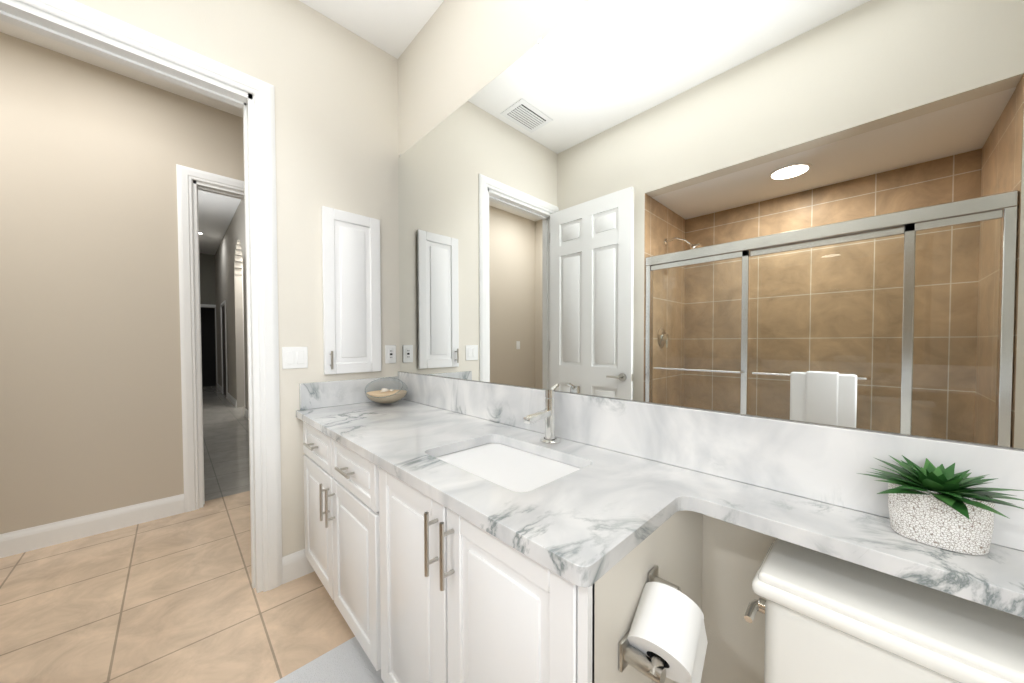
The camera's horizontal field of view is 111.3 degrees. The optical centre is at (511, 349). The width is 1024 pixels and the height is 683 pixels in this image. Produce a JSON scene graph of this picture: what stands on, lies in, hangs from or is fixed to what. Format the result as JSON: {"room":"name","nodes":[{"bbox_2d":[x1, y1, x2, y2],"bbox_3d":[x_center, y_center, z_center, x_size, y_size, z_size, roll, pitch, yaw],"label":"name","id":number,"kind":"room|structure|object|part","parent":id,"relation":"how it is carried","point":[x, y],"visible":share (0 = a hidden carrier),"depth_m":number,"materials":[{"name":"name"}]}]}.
{"room":"bathroom","nodes":[
{"label":"bathroom","id":0,"kind":"room"},
{"bbox_2d":[0,20,242,117],"bbox_3d":[-1.848,-1.882,2.255,4.390,0.100,1.400,-1,2,-44],"label":"ceiling","id":1,"kind":"structure","parent":0,"point":[48,43],"depth_m":2.26,"materials":[{"name":"white paint"}]},
{"bbox_2d":[0,32,243,533],"bbox_3d":[-2.333,-0.325,2.706,4.270,3.030,0.120,-1,2,-44],"label":"wall","id":2,"kind":"structure","parent":0,"point":[91,156],"depth_m":2.25,"materials":[{"name":"beige paint"}]},
{"bbox_2d":[0,494,183,557],"bbox_3d":[-3.069,1.141,1.928,1.842,0.135,0.015,-1,2,-44],"label":"baseboard","id":3,"kind":"structure","parent":2,"relation":"attached to","point":[31,538],"depth_m":2.25,"materials":[{"name":"white wood"}]},
{"bbox_2d":[176,164,244,511],"bbox_3d":[-2.171,-0.078,2.868,0.796,2.528,0.159,-1,2,-44],"label":"trim","id":4,"kind":"structure","parent":2,"relation":"attached to","point":[191,182],"depth_m":2.58,"materials":[{"name":"white wood"}]},
{"bbox_2d":[0,491,354,682],"bbox_3d":[-4.178,1.201,4.696,4.800,0.100,14.500,-1,2,-44],"label":"floor","id":5,"kind":"structure","parent":0,"point":[177,598],"depth_m":1.62,"materials":[{"name":"tile"}]},
{"bbox_2d":[274,637,383,682],"bbox_3d":[-0.537,1.218,0.958,0.585,0.012,0.905,-1,2,-44],"label":"rug","id":6,"kind":"object","parent":5,"relation":"on","point":[348,661],"visible":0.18,"depth_m":1.32,"materials":[{"name":"white fabric"}]},
{"bbox_2d":[296,416,702,682],"bbox_3d":[-0.268,0.789,1.367,0.600,0.852,1.903,-1,2,-44],"label":"bathroom vanity","id":7,"kind":"object","parent":5,"relation":"on","point":[462,531],"depth_m":0.87,"materials":[{"name":"white wood"}]},
{"bbox_2d":[296,400,1023,667],"bbox_3d":[0.097,0.351,0.987,0.589,0.034,2.944,-1,2,-44],"label":"countertop","id":8,"kind":"structure","parent":7,"relation":"on","point":[623,526],"depth_m":0.75,"materials":[{"name":"white stone"}]},
{"bbox_2d":[365,377,407,403],"bbox_3d":[-0.724,0.236,2.020,0.239,0.151,0.239,-1,2,-44],"label":"bowl","id":9,"kind":"object","parent":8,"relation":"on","point":[384,395],"visible":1,"depth_m":1.96,"materials":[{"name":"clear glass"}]},
{"bbox_2d":[436,440,575,487],"bbox_3d":[-0.024,0.434,1.096,0.344,0.161,0.484,-1,2,-44],"label":"sink","id":10,"kind":"object","parent":8,"relation":"in","point":[519,467],"depth_m":1.14,"materials":[{"name":"white ceramic"}]},
{"bbox_2d":[520,384,563,443],"bbox_3d":[0.108,0.227,1.226,0.171,0.201,0.076,-1,2,-44],"label":"faucet","id":11,"kind":"object","parent":8,"relation":"on","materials":[{"name":"silver metal"}]},
{"bbox_2d":[858,455,1023,554],"bbox_3d":[0.737,0.270,0.603,0.148,0.139,0.207,-1,2,-44],"label":"succulent plant","id":12,"kind":"object","parent":8,"relation":"on","point":[931,504],"visible":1,"depth_m":0.60,"materials":[{"name":"green plant"}]},
{"bbox_3d":[0.753,0.292,0.619,0.066,0.096,0.120,-1,2,-44],"label":"pot","id":13,"kind":"part","parent":12,"relation":"part of","materials":[{"name":"white ceramic"}]},
{"bbox_2d":[744,538,1023,682],"bbox_3d":[0.530,0.842,0.415,0.751,0.784,0.514,-1,2,-44],"label":"toilet","id":14,"kind":"object","parent":5,"relation":"on","point":[830,619],"visible":0.94,"depth_m":0.61,"materials":[{"name":"white ceramic"}]},
{"bbox_2d":[199,253,216,387],"bbox_3d":[-8.540,-0.776,9.760,1.990,3.650,0.700,-1,2,-44],"label":"wall","id":15,"kind":"structure","parent":0,"point":[208,296],"depth_m":9.91,"materials":[{"name":"grey"}]},
{"bbox_2d":[198,190,240,254],"bbox_3d":[-5.419,-2.587,6.496,1.990,0.100,9.680,-1,2,-44],"label":"ceiling","id":16,"kind":"structure","parent":0,"point":[216,212],"depth_m":6.72,"materials":[{"name":"white paint"}]},
{"bbox_2d":[202,386,249,500],"bbox_3d":[-5.404,1.111,6.584,1.770,0.002,9.680,-1,2,-44],"label":"floor","id":17,"kind":"structure","parent":0,"point":[226,444],"depth_m":4.19,"materials":[{"name":"grey tile"}]},
{"bbox_2d":[215,199,247,409],"bbox_3d":[-4.989,-0.711,6.462,0.124,3.650,8.980,-1,2,-44],"label":"wall","id":18,"kind":"structure","parent":0,"point":[230,256],"depth_m":6.86,"materials":[{"name":"beige paint"}]},
{"bbox_2d":[200,300,227,397],"bbox_3d":[-7.484,-0.070,8.507,0.776,2.288,2.588,-1,2,-44],"label":"trim","id":19,"kind":"structure","parent":18,"relation":"attached to","point":[213,306],"depth_m":8.46,"materials":[{"name":"white"}]},
{"bbox_2d":[227,393,236,406],"bbox_3d":[-5.827,1.031,7.272,0.014,0.135,1.500,-1,2,-44],"label":"baseboard","id":20,"kind":"structure","parent":18,"relation":"attached to","point":[229,397],"depth_m":7.13,"materials":[{"name":"white wood"}]},
{"bbox_2d":[244,408,248,419],"bbox_3d":[-3.230,1.084,4.595,0.014,0.135,3.760,-1,2,-44],"label":"baseboard","id":21,"kind":"structure","parent":18,"relation":"attached to","point":[246,414],"depth_m":5.77,"materials":[{"name":"white wood"}]},
{"bbox_2d":[74,0,400,556],"bbox_3d":[-1.320,-0.305,1.697,1.860,3.030,0.060,-1,2,-44],"label":"wall","id":22,"kind":"structure","parent":0,"point":[335,84],"depth_m":1.86,"materials":[{"name":"beige paint"}]},
{"bbox_2d":[0,0,282,592],"bbox_3d":[-1.588,-0.049,1.484,0.986,2.528,0.159,-1,2,-44],"label":"door frame","id":23,"kind":"structure","parent":22,"relation":"attached to","point":[78,25],"depth_m":1.72,"materials":[{"name":"white wood"}]},
{"bbox_2d":[282,347,307,368],"bbox_3d":[-1.135,0.042,1.834,0.116,0.114,0.008,-1,2,-44],"label":"light switch","id":24,"kind":"object","parent":22,"relation":"attached to","point":[294,357],"visible":1,"depth_m":1.83,"materials":[{"name":"white plastic"}]},
{"bbox_2d":[282,549,313,583],"bbox_3d":[-0.947,1.134,2.035,0.662,0.135,0.014,-1,2,-44],"label":"baseboard","id":25,"kind":"structure","parent":22,"relation":"attached to","point":[295,565],"depth_m":1.83,"materials":[{"name":"white wood"}]},
{"bbox_2d":[300,376,399,407],"bbox_3d":[-0.921,0.243,2.034,0.548,0.140,0.020,-1,2,-44],"label":"backsplash","id":26,"kind":"structure","parent":22,"relation":"attached to","point":[315,394],"depth_m":1.97,"materials":[{"name":"white stone"}]},
{"bbox_2d":[321,206,381,374],"bbox_3d":[-0.908,-0.325,2.012,0.319,0.918,0.059,-1,2,-44],"label":"medicine cabinet","id":27,"kind":"object","parent":22,"relation":"attached to","point":[351,275],"visible":1,"depth_m":2.00,"materials":[{"name":"white wood"}]},
{"bbox_2d":[385,345,395,362],"bbox_3d":[-0.760,0.028,2.197,0.070,0.114,0.009,-1,2,-44],"label":"outlet","id":28,"kind":"object","parent":22,"relation":"attached to","point":[390,353],"visible":1,"depth_m":2.19,"materials":[{"name":"white plastic"}]},
{"bbox_2d":[398,372,1023,551],"bbox_3d":[0.301,0.245,1.183,0.020,0.169,2.944,-1,2,-44],"label":"backsplash","id":29,"kind":"structure","parent":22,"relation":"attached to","point":[814,461],"depth_m":0.86,"materials":[{"name":"white stone"}]},
{"bbox_2d":[242,263,244,393],"bbox_3d":[-4.643,-0.715,6.574,0.530,3.650,1.500,-1,2,-44],"label":"wall","id":30,"kind":"structure","parent":0,"point":[243,332],"depth_m":6.83,"materials":[{"name":"white"}]},
{"bbox_2d":[299,0,443,58],"bbox_3d":[-0.234,-1.848,0.540,1.860,0.100,3.070,-1,2,-44],"label":"ceiling","id":31,"kind":"structure","parent":0,"point":[393,28],"depth_m":1.92,"materials":[{"name":"white paint"}]},
{"bbox_2d":[398,0,589,154],"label":"wall","id":32,"kind":"structure","parent":0,"point":[454,56],"depth_m":1.73,"materials":[{"name":"beige paint"}]},
{"bbox_2d":[398,0,1023,448],"bbox_3d":[0.300,-0.522,1.177,0.008,1.360,2.924,-1,2,-44],"label":"vanity mirror","id":33,"kind":"object","parent":32,"relation":"attached to","point":[804,210],"visible":1,"depth_m":0.88,"materials":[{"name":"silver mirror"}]},
{"bbox_2d":[701,514,776,682],"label":"wall","id":34,"kind":"structure","parent":0,"point":[732,554],"depth_m":0.92,"materials":[{"name":"beige paint"}]}
]}

